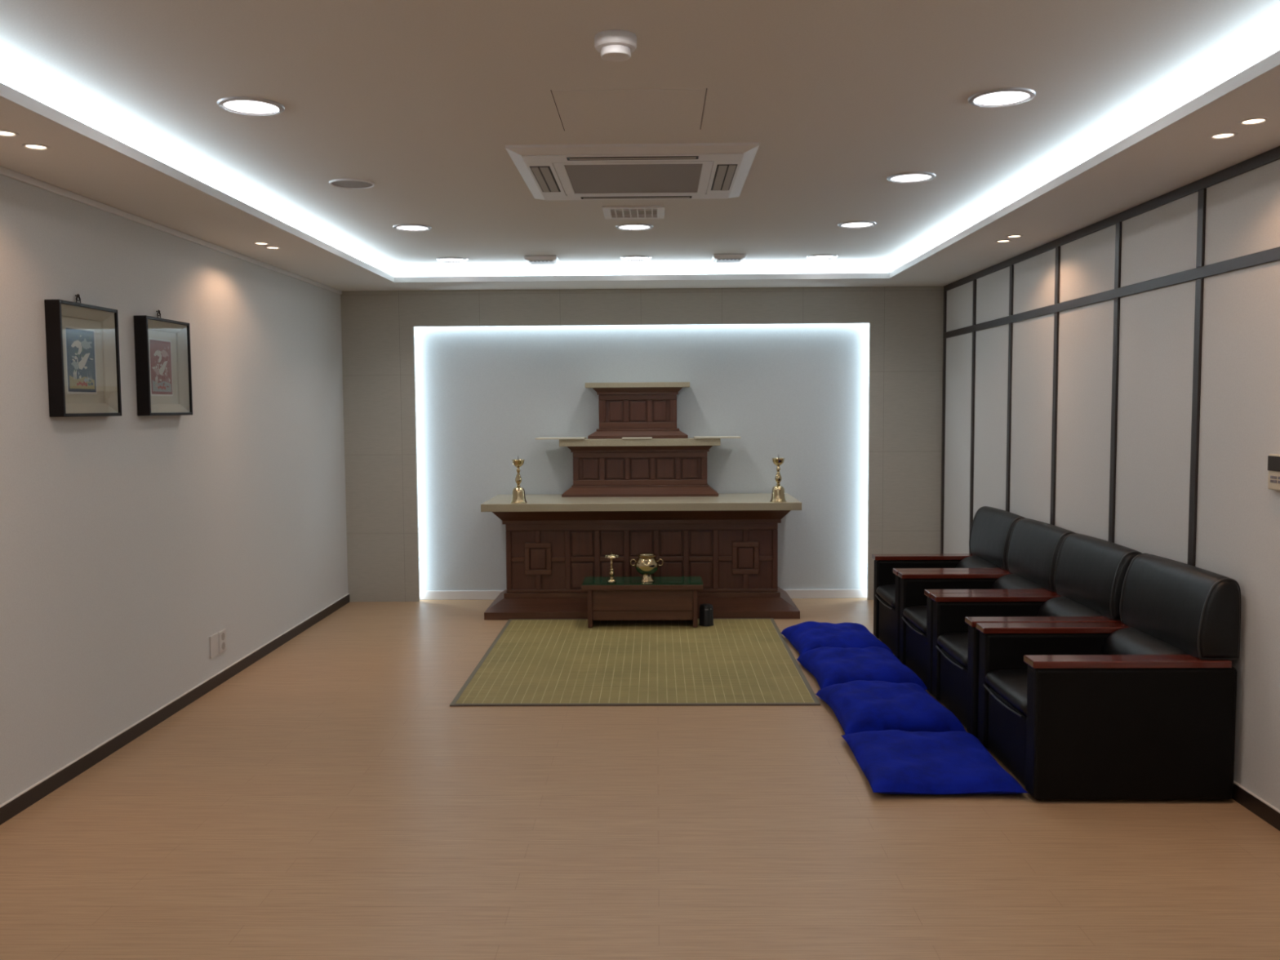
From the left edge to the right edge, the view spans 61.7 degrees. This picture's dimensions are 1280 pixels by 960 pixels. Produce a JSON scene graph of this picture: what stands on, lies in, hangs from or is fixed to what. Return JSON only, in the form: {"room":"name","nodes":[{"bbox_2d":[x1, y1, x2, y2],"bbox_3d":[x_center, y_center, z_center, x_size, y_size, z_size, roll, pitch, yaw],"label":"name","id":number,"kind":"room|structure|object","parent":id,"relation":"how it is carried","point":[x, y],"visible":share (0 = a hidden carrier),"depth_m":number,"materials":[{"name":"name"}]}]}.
{"room":"funeral mourning room","nodes":[
{"label":"funeral mourning room","id":0,"kind":"room"},
{"bbox_2d":[0,173,348,804],"bbox_3d":[-2.379,0.025,3.363,0.100,2.500,10.035,0,4,1],"label":"wall","id":1,"kind":"structure","parent":0,"point":[129,540],"depth_m":4.98,"materials":[{"name":"white paint"}]},
{"bbox_2d":[44,293,121,417],"bbox_3d":[-2.286,-0.513,4.415,0.060,0.502,0.457,0,4,1],"label":"framed picture","id":2,"kind":"object","parent":1,"relation":"attached to","point":[82,340],"visible":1,"depth_m":4.41,"materials":[{"name":"black paint"}]},
{"bbox_2d":[66,328,96,392],"bbox_3d":[-2.301,-0.491,4.417,0.001,0.255,0.215,0,4,1],"label":"print","id":3,"kind":"object","parent":2,"relation":"attached to","point":[81,343],"depth_m":4.41,"materials":[{"name":"blue"}]},
{"bbox_2d":[133,310,192,415],"bbox_3d":[-2.275,-0.561,5.128,0.060,0.502,0.457,0,4,1],"label":"framed picture","id":4,"kind":"object","parent":1,"relation":"attached to","point":[162,350],"visible":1,"depth_m":5.13,"materials":[{"name":"black paint"}]},
{"bbox_2d":[149,339,172,394],"bbox_3d":[-2.290,-0.538,5.130,0.001,0.255,0.215,0,4,1],"label":"print","id":5,"kind":"object","parent":4,"relation":"attached to","point":[160,350],"depth_m":5.13,"materials":[{"name":"pink"}]},
{"bbox_2d":[0,165,342,294],"bbox_3d":[-2.331,-1.081,3.244,0.012,0.028,9.750,0,4,1],"label":"trim","id":6,"kind":"structure","parent":1,"relation":"attached to","point":[3,171],"depth_m":4.95,"materials":[{"name":"white paint"}]},
{"bbox_2d":[0,593,349,825],"bbox_3d":[-2.317,1.242,3.403,0.010,0.066,9.750,0,4,1],"label":"baseboard","id":7,"kind":"structure","parent":1,"relation":"attached to","point":[28,797],"depth_m":4.95,"materials":[{"name":"black wood"}]},
{"bbox_2d":[208,632,218,658],"bbox_3d":[-2.283,0.887,5.747,0.009,0.120,0.100,0,4,1],"label":"blank wall plate","id":8,"kind":"object","parent":1,"relation":"attached to","point":[214,641],"visible":1,"depth_m":5.74,"materials":[{"name":"grey plastic"}]},
{"bbox_2d":[217,628,226,653],"bbox_3d":[-2.280,0.880,5.851,0.012,0.120,0.096,0,4,1],"label":"power outlet","id":9,"kind":"object","parent":1,"relation":"attached to","point":[221,634],"visible":1,"depth_m":5.84,"materials":[{"name":"grey plastic"}]},
{"bbox_2d":[222,642,225,649],"bbox_3d":[-2.274,0.906,5.852,0.001,0.042,0.042,0,4,1],"label":"socket","id":10,"kind":"object","parent":9,"relation":"attached to","point":[223,643],"depth_m":5.85,"materials":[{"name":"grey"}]},
{"bbox_2d":[0,598,1279,959],"bbox_3d":[-0.044,1.309,3.416,4.754,0.100,10.035,0,4,1],"label":"floor","id":11,"kind":"structure","parent":0,"point":[329,798],"depth_m":3.66,"materials":[{"name":"brown wood"}]},
{"bbox_2d":[449,617,820,706],"bbox_3d":[-0.011,1.049,6.424,1.850,0.008,2.168,0,4,1],"label":"bamboo mat","id":12,"kind":"object","parent":11,"relation":"on","point":[733,661],"visible":0.98,"depth_m":6.13,"materials":[{"name":"brown wicker"}]},
{"bbox_2d":[581,576,703,627],"bbox_3d":[0.020,0.833,7.330,0.816,0.298,0.320,0,4,1],"label":"table","id":13,"kind":"object","parent":12,"relation":"on","point":[666,597],"visible":0.98,"depth_m":7.20,"materials":[{"name":"brown wood"}]},
{"bbox_2d":[604,553,618,583],"bbox_3d":[-0.190,0.587,7.216,0.099,0.212,0.088,0,4,1],"label":"candle holder","id":14,"kind":"object","parent":13,"relation":"on","point":[611,580],"visible":1,"depth_m":7.21,"materials":[{"name":"gold metal"}]},
{"bbox_2d":[630,552,663,582],"bbox_3d":[0.046,0.591,7.263,0.163,0.194,0.162,-4,5,-44],"label":"incense burner","id":15,"kind":"object","parent":13,"relation":"on","point":[646,564],"visible":1,"depth_m":7.21,"materials":[{"name":"gold metal"}]},
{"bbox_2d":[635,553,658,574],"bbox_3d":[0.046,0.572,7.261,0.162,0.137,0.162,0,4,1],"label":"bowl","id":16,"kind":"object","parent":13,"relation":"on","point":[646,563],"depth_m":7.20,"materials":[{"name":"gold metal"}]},
{"bbox_2d":[698,603,713,626],"bbox_3d":[0.452,0.914,7.261,0.088,0.141,0.097,-4,5,-44],"label":"canister","id":17,"kind":"object","parent":12,"relation":"on","point":[706,610],"visible":1,"depth_m":7.23,"materials":[{"name":"black plastic"}]},
{"bbox_2d":[480,493,801,619],"bbox_3d":[0.015,0.542,7.867,2.228,0.820,0.822,0,4,1],"label":"altar table","id":18,"kind":"object","parent":11,"relation":"on","point":[554,542],"visible":0.84,"depth_m":7.63,"materials":[{"name":"brown wood"}]},
{"bbox_2d":[510,456,527,503],"bbox_3d":[-0.852,-0.006,7.516,0.120,0.334,0.120,0,4,1],"label":"candlestick","id":19,"kind":"object","parent":18,"relation":"on","point":[518,496],"visible":1,"depth_m":7.49,"materials":[{"name":"gold metal"}]},
{"bbox_2d":[511,459,524,467],"bbox_3d":[-0.853,-0.115,7.508,0.094,0.055,0.094,0,4,1],"label":"cup","id":20,"kind":"object","parent":19,"relation":"on","point":[517,463],"depth_m":7.48,"materials":[{"name":"gold metal"}]},
{"bbox_2d":[559,437,720,497],"bbox_3d":[0.001,-0.099,8.084,1.194,0.430,0.302,0,4,1],"label":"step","id":21,"kind":"structure","parent":18,"relation":"on","point":[606,467],"depth_m":8.02,"materials":[{"name":"brown wood"}]},
{"bbox_2d":[534,436,586,439],"bbox_3d":[-0.591,-0.314,8.046,0.365,0.011,0.262,0,4,1],"label":"board","id":22,"kind":"object","parent":21,"relation":"on","point":[540,437],"visible":1,"depth_m":7.92,"materials":[{"name":"beige wood"}]},
{"bbox_2d":[622,436,652,439],"bbox_3d":[-0.021,-0.311,7.961,0.221,0.011,0.100,0,4,1],"label":"board","id":23,"kind":"object","parent":21,"relation":"on","point":[637,437],"visible":1,"depth_m":7.91,"materials":[{"name":"beige wood"}]},
{"bbox_2d":[585,382,689,439],"bbox_3d":[-0.016,-0.524,8.090,0.780,0.418,0.232,0,4,1],"label":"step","id":24,"kind":"structure","parent":21,"relation":"on","point":[631,409],"depth_m":8.04,"materials":[{"name":"brown wood"}]},
{"bbox_2d":[693,435,741,438],"bbox_3d":[0.576,-0.320,8.028,0.339,0.011,0.262,0,4,1],"label":"board","id":25,"kind":"object","parent":21,"relation":"on","point":[695,437],"visible":1,"depth_m":7.90,"materials":[{"name":"beige wood"}]},
{"bbox_2d":[769,453,786,502],"bbox_3d":[0.967,-0.016,7.488,0.120,0.334,0.120,-1,4,-6],"label":"candlestick","id":26,"kind":"object","parent":18,"relation":"on","point":[778,495],"visible":1,"depth_m":7.46,"materials":[{"name":"gold metal"}]},
{"bbox_2d":[771,457,785,466],"bbox_3d":[0.966,-0.124,7.481,0.094,0.055,0.094,-1,4,-6],"label":"cup","id":27,"kind":"object","parent":26,"relation":"on","point":[777,461],"depth_m":7.45,"materials":[{"name":"gold metal"}]},
{"bbox_2d":[780,621,893,655],"bbox_3d":[1.194,0.967,6.565,0.555,0.135,0.700,-1,4,-3],"label":"floor cushion","id":28,"kind":"object","parent":11,"relation":"on","point":[804,637],"visible":0.7,"depth_m":6.41,"materials":[{"name":"blue fabric"}]},
{"bbox_2d":[796,646,927,689],"bbox_3d":[1.193,1.014,5.851,0.555,0.139,0.710,-1,4,-2],"label":"floor cushion","id":29,"kind":"object","parent":11,"relation":"on","point":[829,665],"visible":0.8,"depth_m":5.67,"materials":[{"name":"blue fabric"}]},
{"bbox_2d":[815,680,966,733],"bbox_3d":[1.181,1.072,5.129,0.555,0.124,0.710,0,4,-2],"label":"floor cushion","id":30,"kind":"object","parent":11,"relation":"on","point":[858,705],"visible":0.91,"depth_m":4.91,"materials":[{"name":"blue fabric"}]},
{"bbox_2d":[841,729,1028,794],"bbox_3d":[1.178,1.140,4.396,0.585,0.089,0.720,0,4,1],"label":"floor cushion","id":31,"kind":"object","parent":11,"relation":"on","point":[893,762],"visible":1,"depth_m":4.24,"materials":[{"name":"blue fabric"}]},
{"bbox_2d":[871,506,1026,659],"bbox_3d":[1.858,0.604,6.498,0.774,0.837,0.717,0,4,1],"label":"armchair","id":32,"kind":"object","parent":11,"relation":"on","point":[991,529],"visible":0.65,"depth_m":6.57,"materials":[{"name":"black leather"}]},
{"bbox_2d":[897,518,1075,694],"bbox_3d":[1.850,0.653,5.779,0.774,0.837,0.717,0,4,1],"label":"armchair","id":33,"kind":"object","parent":11,"relation":"on","point":[1033,545],"visible":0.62,"depth_m":5.84,"materials":[{"name":"black leather"}]},
{"bbox_2d":[930,533,1142,738],"bbox_3d":[1.842,0.703,5.061,0.774,0.837,0.717,0,4,1],"label":"armchair","id":34,"kind":"object","parent":11,"relation":"on","point":[1090,573],"visible":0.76,"depth_m":5.08,"materials":[{"name":"black leather"}]},
{"bbox_2d":[976,553,1240,799],"bbox_3d":[1.841,0.753,4.321,0.774,0.837,0.717,0,4,1],"label":"armchair","id":35,"kind":"object","parent":11,"relation":"on","point":[1141,706],"visible":1,"depth_m":3.98,"materials":[{"name":"black leather"}]},
{"bbox_2d":[0,0,1279,290],"bbox_3d":[-0.060,-1.284,3.238,4.754,0.100,10.035,0,4,1],"label":"ceiling","id":36,"kind":"structure","parent":0,"point":[422,101],"depth_m":3.49,"materials":[{"name":"paint"}]},
{"bbox_2d":[0,129,19,137],"bbox_3d":[-2.032,-1.107,3.424,0.086,0.004,0.086,0,4,1],"label":"recessed light","id":37,"kind":"object","parent":36,"relation":"in","point":[6,133],"visible":1,"depth_m":3.43,"materials":[{"name":"white paint"}]},
{"bbox_2d":[21,143,50,150],"bbox_3d":[-2.030,-1.119,3.603,0.086,0.004,0.086,0,4,1],"label":"recessed light","id":38,"kind":"object","parent":36,"relation":"in","point":[31,146],"visible":1,"depth_m":3.60,"materials":[{"name":"beige plastic"}]},
{"bbox_2d":[217,96,284,115],"bbox_3d":[-1.297,-1.246,3.579,0.214,0.008,0.214,0,4,1],"label":"recessed light","id":39,"kind":"object","parent":36,"relation":"in","point":[246,105],"visible":1,"depth_m":3.57,"materials":[{"name":"grey plastic"}]},
{"bbox_2d":[223,100,278,113],"bbox_3d":[-1.297,-1.248,3.579,0.172,0.004,0.172,0,4,1],"label":"diffuser","id":40,"kind":"object","parent":39,"relation":"attached to","point":[233,106],"depth_m":3.58,"materials":[{"name":"white"}]},
{"bbox_2d":[253,241,270,244],"bbox_3d":[-2.027,-1.266,5.740,0.086,0.004,0.086,0,4,1],"label":"recessed light","id":41,"kind":"object","parent":36,"relation":"in","point":[256,242],"visible":1,"depth_m":5.74,"materials":[{"name":"beige plastic"}]},
{"bbox_2d":[264,246,280,248],"bbox_3d":[-2.019,-1.276,5.892,0.086,0.004,0.086,0,4,1],"label":"recessed light","id":42,"kind":"object","parent":36,"relation":"in","point":[268,247],"visible":1,"depth_m":5.89,"materials":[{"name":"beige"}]},
{"bbox_2d":[328,178,374,189],"bbox_3d":[-1.296,-1.332,4.825,0.200,0.007,0.200,0,4,1],"label":"ceiling speaker","id":43,"kind":"object","parent":36,"relation":"attached to","point":[354,184],"visible":1,"depth_m":4.82,"materials":[{"name":"white plastic"}]},
{"bbox_2d":[331,180,373,187],"bbox_3d":[-1.296,-1.333,4.825,0.180,0.004,0.180,0,4,1],"label":"grille","id":44,"kind":"object","parent":43,"relation":"attached to","point":[340,184],"depth_m":4.82,"materials":[{"name":"grey metal"}]},
{"bbox_2d":[392,223,431,231],"bbox_3d":[-1.276,-1.413,6.007,0.214,0.008,0.214,0,4,1],"label":"recessed light","id":45,"kind":"object","parent":36,"relation":"in","point":[405,227],"visible":1,"depth_m":5.99,"materials":[{"name":"white plastic"}]},
{"bbox_2d":[396,226,427,230],"bbox_3d":[-1.276,-1.415,6.006,0.172,0.004,0.172,0,4,1],"label":"diffuser","id":46,"kind":"object","parent":45,"relation":"attached to","point":[399,228],"depth_m":6.02,"materials":[{"name":"white"}]},
{"bbox_2d":[436,257,467,262],"bbox_3d":[-1.280,-1.502,7.315,0.214,0.008,0.214,0,4,1],"label":"recessed light","id":47,"kind":"object","parent":36,"relation":"in","point":[442,259],"visible":1,"depth_m":7.30,"materials":[{"name":"white plastic"}]},
{"bbox_2d":[440,258,464,261],"bbox_3d":[-1.280,-1.504,7.315,0.172,0.004,0.172,0,4,1],"label":"diffuser","id":48,"kind":"object","parent":47,"relation":"attached to","point":[441,260],"depth_m":7.32,"materials":[{"name":"white"}]},
{"bbox_2d":[524,255,559,264],"bbox_3d":[-0.664,-1.490,7.270,0.223,0.034,0.223,0,4,1],"label":"ceiling vent","id":49,"kind":"object","parent":36,"relation":"in","point":[531,260],"visible":1,"depth_m":7.17,"materials":[{"name":"white plastic"}]},
{"bbox_2d":[528,260,555,264],"bbox_3d":[-0.664,-1.476,7.271,0.160,0.004,0.180,0,4,1],"label":"grille","id":50,"kind":"object","parent":49,"relation":"attached to","point":[531,262],"depth_m":7.26,"materials":[{"name":"grey"}]},
{"bbox_2d":[594,29,636,62],"bbox_3d":[-0.067,-1.186,2.938,0.116,0.055,0.116,0,4,1],"label":"smoke detector","id":51,"kind":"object","parent":36,"relation":"attached to","point":[615,45],"visible":1,"depth_m":2.90,"materials":[{"name":"white plastic"}]},
{"bbox_2d":[551,88,706,130],"bbox_3d":[-0.032,-1.263,3.672,0.500,0.002,0.506,0,4,1],"label":"access hatch","id":52,"kind":"object","parent":36,"relation":"attached to","point":[628,109],"visible":1,"depth_m":3.65,"materials":[{"name":"paint"}]},
{"bbox_2d":[505,142,759,200],"bbox_3d":[-0.023,-1.314,4.642,0.981,0.034,1.020,0,4,1],"label":"air conditioner","id":53,"kind":"object","parent":36,"relation":"attached to","point":[685,171],"visible":1,"depth_m":4.46,"materials":[{"name":"white plastic"}]},
{"bbox_2d":[564,164,702,193],"bbox_3d":[-0.023,-1.304,4.642,0.563,0.002,0.592,0,4,1],"label":"grille","id":54,"kind":"object","parent":53,"relation":"attached to","point":[578,178],"depth_m":4.63,"materials":[{"name":"grey plastic"}]},
{"bbox_2d":[602,205,664,218],"bbox_3d":[-0.031,-1.390,5.571,0.316,0.010,0.320,0,4,1],"label":"ceiling vent","id":55,"kind":"object","parent":36,"relation":"in","point":[615,211],"visible":1,"depth_m":5.56,"materials":[{"name":"white plastic"}]},
{"bbox_2d":[615,222,653,230],"bbox_3d":[-0.031,-1.422,6.028,0.214,0.008,0.214,0,4,1],"label":"recessed light","id":56,"kind":"object","parent":36,"relation":"in","point":[632,226],"visible":1,"depth_m":6.01,"materials":[{"name":"white plastic"}]},
{"bbox_2d":[619,225,649,229],"bbox_3d":[-0.031,-1.424,6.028,0.172,0.004,0.172,0,4,1],"label":"diffuser","id":57,"kind":"object","parent":56,"relation":"attached to","point":[621,227],"depth_m":6.04,"materials":[{"name":"white plastic"}]},
{"bbox_2d":[620,255,651,260],"bbox_3d":[-0.027,-1.509,7.296,0.214,0.008,0.214,0,4,1],"label":"recessed light","id":58,"kind":"object","parent":36,"relation":"in","point":[628,257],"visible":1,"depth_m":7.28,"materials":[{"name":"white plastic"}]},
{"bbox_2d":[623,257,648,259],"bbox_3d":[-0.027,-1.511,7.295,0.172,0.004,0.172,0,4,1],"label":"diffuser","id":59,"kind":"object","parent":58,"relation":"attached to","point":[624,258],"depth_m":7.30,"materials":[{"name":"white plastic"}]},
{"bbox_2d":[0,49,1279,282],"bbox_3d":[-0.056,-1.132,3.294,3.508,0.038,8.549,0,4,1],"label":"cove","id":60,"kind":"structure","parent":36,"relation":"attached to","point":[1272,62],"depth_m":4.38,"materials":[{"name":"white paint"}]},
{"bbox_2d":[381,265,902,276],"bbox_3d":[-0.056,-1.185,3.290,4.084,0.105,9.125,0,4,1],"label":"light","id":61,"kind":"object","parent":36,"relation":"attached to","point":[882,268],"depth_m":7.83,"materials":[{"name":"white paint"}]},
{"bbox_2d":[711,253,746,262],"bbox_3d":[0.600,-1.497,7.250,0.223,0.034,0.223,0,4,1],"label":"ceiling vent","id":62,"kind":"object","parent":36,"relation":"in","point":[717,258],"visible":1,"depth_m":7.15,"materials":[{"name":"grey"}]},
{"bbox_2d":[715,258,741,262],"bbox_3d":[0.600,-1.483,7.251,0.160,0.004,0.180,0,4,1],"label":"grille","id":63,"kind":"object","parent":62,"relation":"attached to","point":[717,260],"depth_m":7.24,"materials":[{"name":"grey"}]},
{"bbox_2d":[806,253,838,259],"bbox_3d":[1.239,-1.517,7.296,0.214,0.008,0.214,0,4,1],"label":"recessed light","id":64,"kind":"object","parent":36,"relation":"in","point":[824,256],"visible":1,"depth_m":7.28,"materials":[{"name":"white"}]},
{"bbox_2d":[809,255,835,258],"bbox_3d":[1.239,-1.519,7.295,0.172,0.004,0.172,0,4,1],"label":"diffuser","id":65,"kind":"object","parent":64,"relation":"attached to","point":[811,256],"depth_m":7.29,"materials":[{"name":"white plastic"}]},
{"bbox_2d":[837,220,876,228],"bbox_3d":[1.214,-1.428,5.997,0.214,0.008,0.214,0,4,1],"label":"recessed light","id":66,"kind":"object","parent":36,"relation":"in","point":[858,224],"visible":1,"depth_m":5.98,"materials":[{"name":"white plastic"}]},
{"bbox_2d":[841,222,872,226],"bbox_3d":[1.214,-1.430,5.997,0.172,0.004,0.172,0,4,1],"label":"diffuser","id":67,"kind":"object","parent":66,"relation":"attached to","point":[843,224],"depth_m":6.00,"materials":[{"name":"white plastic"}]},
{"bbox_2d":[886,171,936,182],"bbox_3d":[1.205,-1.343,4.764,0.214,0.008,0.214,0,4,1],"label":"recessed light","id":68,"kind":"object","parent":36,"relation":"in","point":[912,176],"visible":1,"depth_m":4.75,"materials":[{"name":"white plastic"}]},
{"bbox_2d":[891,174,931,181],"bbox_3d":[1.205,-1.345,4.764,0.172,0.004,0.172,0,4,1],"label":"diffuser","id":69,"kind":"object","parent":68,"relation":"attached to","point":[894,177],"depth_m":4.76,"materials":[{"name":"white plastic"}]},
{"bbox_2d":[967,87,1035,107],"bbox_3d":[1.191,-1.259,3.533,0.214,0.008,0.214,0,4,1],"label":"recessed light","id":70,"kind":"object","parent":36,"relation":"in","point":[1003,96],"visible":1,"depth_m":3.52,"materials":[{"name":"white plastic"}]},
{"bbox_2d":[973,91,1029,105],"bbox_3d":[1.191,-1.261,3.533,0.172,0.004,0.172,0,4,1],"label":"diffuser","id":71,"kind":"object","parent":70,"relation":"attached to","point":[981,98],"depth_m":3.54,"materials":[{"name":"white plastic"}]},
{"bbox_2d":[995,239,1011,242],"bbox_3d":[1.974,-1.298,5.826,0.086,0.004,0.086,0,4,1],"label":"recessed light","id":72,"kind":"object","parent":36,"relation":"in","point":[1005,240],"visible":1,"depth_m":5.83,"materials":[{"name":"beige"}]},
{"bbox_2d":[1005,235,1022,237],"bbox_3d":[1.977,-1.287,5.662,0.086,0.004,0.086,0,4,1],"label":"recessed light","id":73,"kind":"object","parent":36,"relation":"in","point":[1008,236],"visible":1,"depth_m":5.66,"materials":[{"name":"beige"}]},
{"bbox_2d":[1208,132,1237,139],"bbox_3d":[1.934,-1.142,3.557,0.086,0.004,0.086,0,4,1],"label":"recessed light","id":74,"kind":"object","parent":36,"relation":"in","point":[1222,135],"visible":1,"depth_m":3.55,"materials":[{"name":"beige plastic"}]},
{"bbox_2d":[1238,116,1269,124],"bbox_3d":[1.933,-1.129,3.377,0.086,0.004,0.086,0,4,1],"label":"recessed light","id":75,"kind":"object","parent":36,"relation":"in","point":[1253,121],"visible":1,"depth_m":3.38,"materials":[{"name":"beige plastic"}]},
{"bbox_2d":[413,323,869,591],"bbox_3d":[0.022,-0.328,8.283,4.554,2.500,0.100,0,4,1],"label":"wall","id":76,"kind":"structure","parent":0,"point":[798,393],"depth_m":8.22,"materials":[{"name":"paint"}]},
{"bbox_2d":[419,589,866,599],"bbox_3d":[0.022,0.888,8.310,3.584,0.070,0.012,0,4,1],"label":"baseboard","id":77,"kind":"structure","parent":76,"relation":"attached to","point":[793,593],"depth_m":8.32,"materials":[{"name":"white paint"}]},
{"bbox_2d":[340,285,943,601],"bbox_3d":[0.021,-0.260,8.195,4.554,2.375,0.085,0,4,1],"label":"wall","id":78,"kind":"structure","parent":0,"point":[906,323],"depth_m":8.12,"materials":[{"name":"grey paint"}]},
{"bbox_2d":[943,159,1279,809],"bbox_3d":[2.275,0.000,3.292,0.100,2.500,10.035,0,4,1],"label":"wall","id":79,"kind":"structure","parent":0,"point":[1237,537],"depth_m":4.67,"materials":[{"name":"white paint"}]},
{"bbox_2d":[940,337,946,553],"bbox_3d":[2.292,-0.105,8.107,0.012,1.917,0.044,0,4,1],"label":"trim","id":80,"kind":"structure","parent":79,"relation":"attached to","point":[944,340],"depth_m":8.09,"materials":[{"name":"grey"}]},
{"bbox_2d":[943,291,946,332],"bbox_3d":[2.284,-1.258,8.027,0.012,0.305,0.044,0,4,1],"label":"trim","id":81,"kind":"structure","parent":79,"relation":"attached to","point":[944,292],"depth_m":8.01,"materials":[{"name":"grey"}]},
{"bbox_2d":[968,331,975,553],"bbox_3d":[2.281,-0.054,7.365,0.012,1.917,0.044,0,4,1],"label":"trim","id":82,"kind":"structure","parent":79,"relation":"attached to","point":[973,362],"depth_m":7.34,"materials":[{"name":"grey"}]},
{"bbox_2d":[972,279,976,324],"bbox_3d":[2.273,-1.207,7.286,0.012,0.305,0.044,0,4,1],"label":"trim","id":83,"kind":"structure","parent":79,"relation":"attached to","point":[974,306],"depth_m":7.27,"materials":[{"name":"grey"}]},
{"bbox_2d":[1005,322,1013,511],"bbox_3d":[2.269,-0.002,6.609,0.012,1.917,0.044,0,4,1],"label":"trim","id":84,"kind":"structure","parent":79,"relation":"attached to","point":[1011,325],"depth_m":6.57,"materials":[{"name":"grey metal"}]},
{"bbox_2d":[1008,264,1013,315],"bbox_3d":[2.262,-1.155,6.530,0.012,0.305,0.044,0,4,1],"label":"trim","id":85,"kind":"structure","parent":79,"relation":"attached to","point":[1011,267],"depth_m":6.52,"materials":[{"name":"grey"}]},
{"bbox_2d":[1049,311,1058,525],"bbox_3d":[2.258,0.050,5.859,0.012,1.917,0.044,0,4,1],"label":"trim","id":86,"kind":"structure","parent":79,"relation":"attached to","point":[1055,351],"depth_m":5.82,"materials":[{"name":"grey metal"}]},
{"bbox_2d":[1054,245,1060,304],"bbox_3d":[2.251,-1.104,5.780,0.012,0.305,0.044,0,4,1],"label":"trim","id":87,"kind":"structure","parent":79,"relation":"attached to","point":[1057,268],"depth_m":5.77,"materials":[{"name":"grey"}]},
{"bbox_2d":[942,246,1279,338],"bbox_3d":[2.213,-0.751,3.198,0.012,0.045,9.750,0,4,1],"label":"trim","id":88,"kind":"structure","parent":79,"relation":"attached to","point":[1272,255],"depth_m":4.77,"materials":[{"name":"grey"}]},
{"bbox_2d":[943,146,1279,291],"bbox_3d":[2.211,-1.098,3.175,0.012,0.042,9.750,0,4,1],"label":"trim","id":89,"kind":"structure","parent":79,"relation":"attached to","point":[1270,156],"depth_m":4.76,"materials":[{"name":"grey"}]},
{"bbox_2d":[1108,297,1119,542],"bbox_3d":[2.247,0.102,5.100,0.012,1.917,0.044,0,4,1],"label":"trim","id":90,"kind":"structure","parent":79,"relation":"attached to","point":[1117,300],"depth_m":5.07,"materials":[{"name":"grey metal"}]},
{"bbox_2d":[1114,222,1122,288],"bbox_3d":[2.239,-1.051,5.021,0.012,0.305,0.044,0,4,1],"label":"trim","id":91,"kind":"structure","parent":79,"relation":"attached to","point":[1118,225],"depth_m":5.01,"materials":[{"name":"grey metal"}]},
{"bbox_2d":[1187,278,1204,566],"bbox_3d":[2.236,0.154,4.335,0.012,1.917,0.044,0,4,1],"label":"trim","id":92,"kind":"structure","parent":79,"relation":"attached to","point":[1200,282],"depth_m":4.30,"materials":[{"name":"grey metal"}]},
{"bbox_2d":[1195,188,1206,267],"bbox_3d":[2.228,-0.999,4.256,0.012,0.305,0.044,0,4,1],"label":"trim","id":93,"kind":"structure","parent":79,"relation":"attached to","point":[1202,200],"depth_m":4.24,"materials":[{"name":"grey metal"}]},
{"bbox_2d":[1232,780,1279,831],"bbox_3d":[2.227,1.217,3.333,0.010,0.066,9.750,0,4,1],"label":"baseboard","id":94,"kind":"structure","parent":79,"relation":"attached to","point":[1244,797],"depth_m":3.88,"materials":[{"name":"black wood"}]},
{"bbox_2d":[1267,453,1279,490],"bbox_3d":[2.219,-0.026,3.710,0.024,0.124,0.124,0,4,1],"label":"thermostat","id":95,"kind":"object","parent":79,"relation":"attached to","point":[1273,460],"visible":1,"depth_m":3.73,"materials":[{"name":"beige plastic"}]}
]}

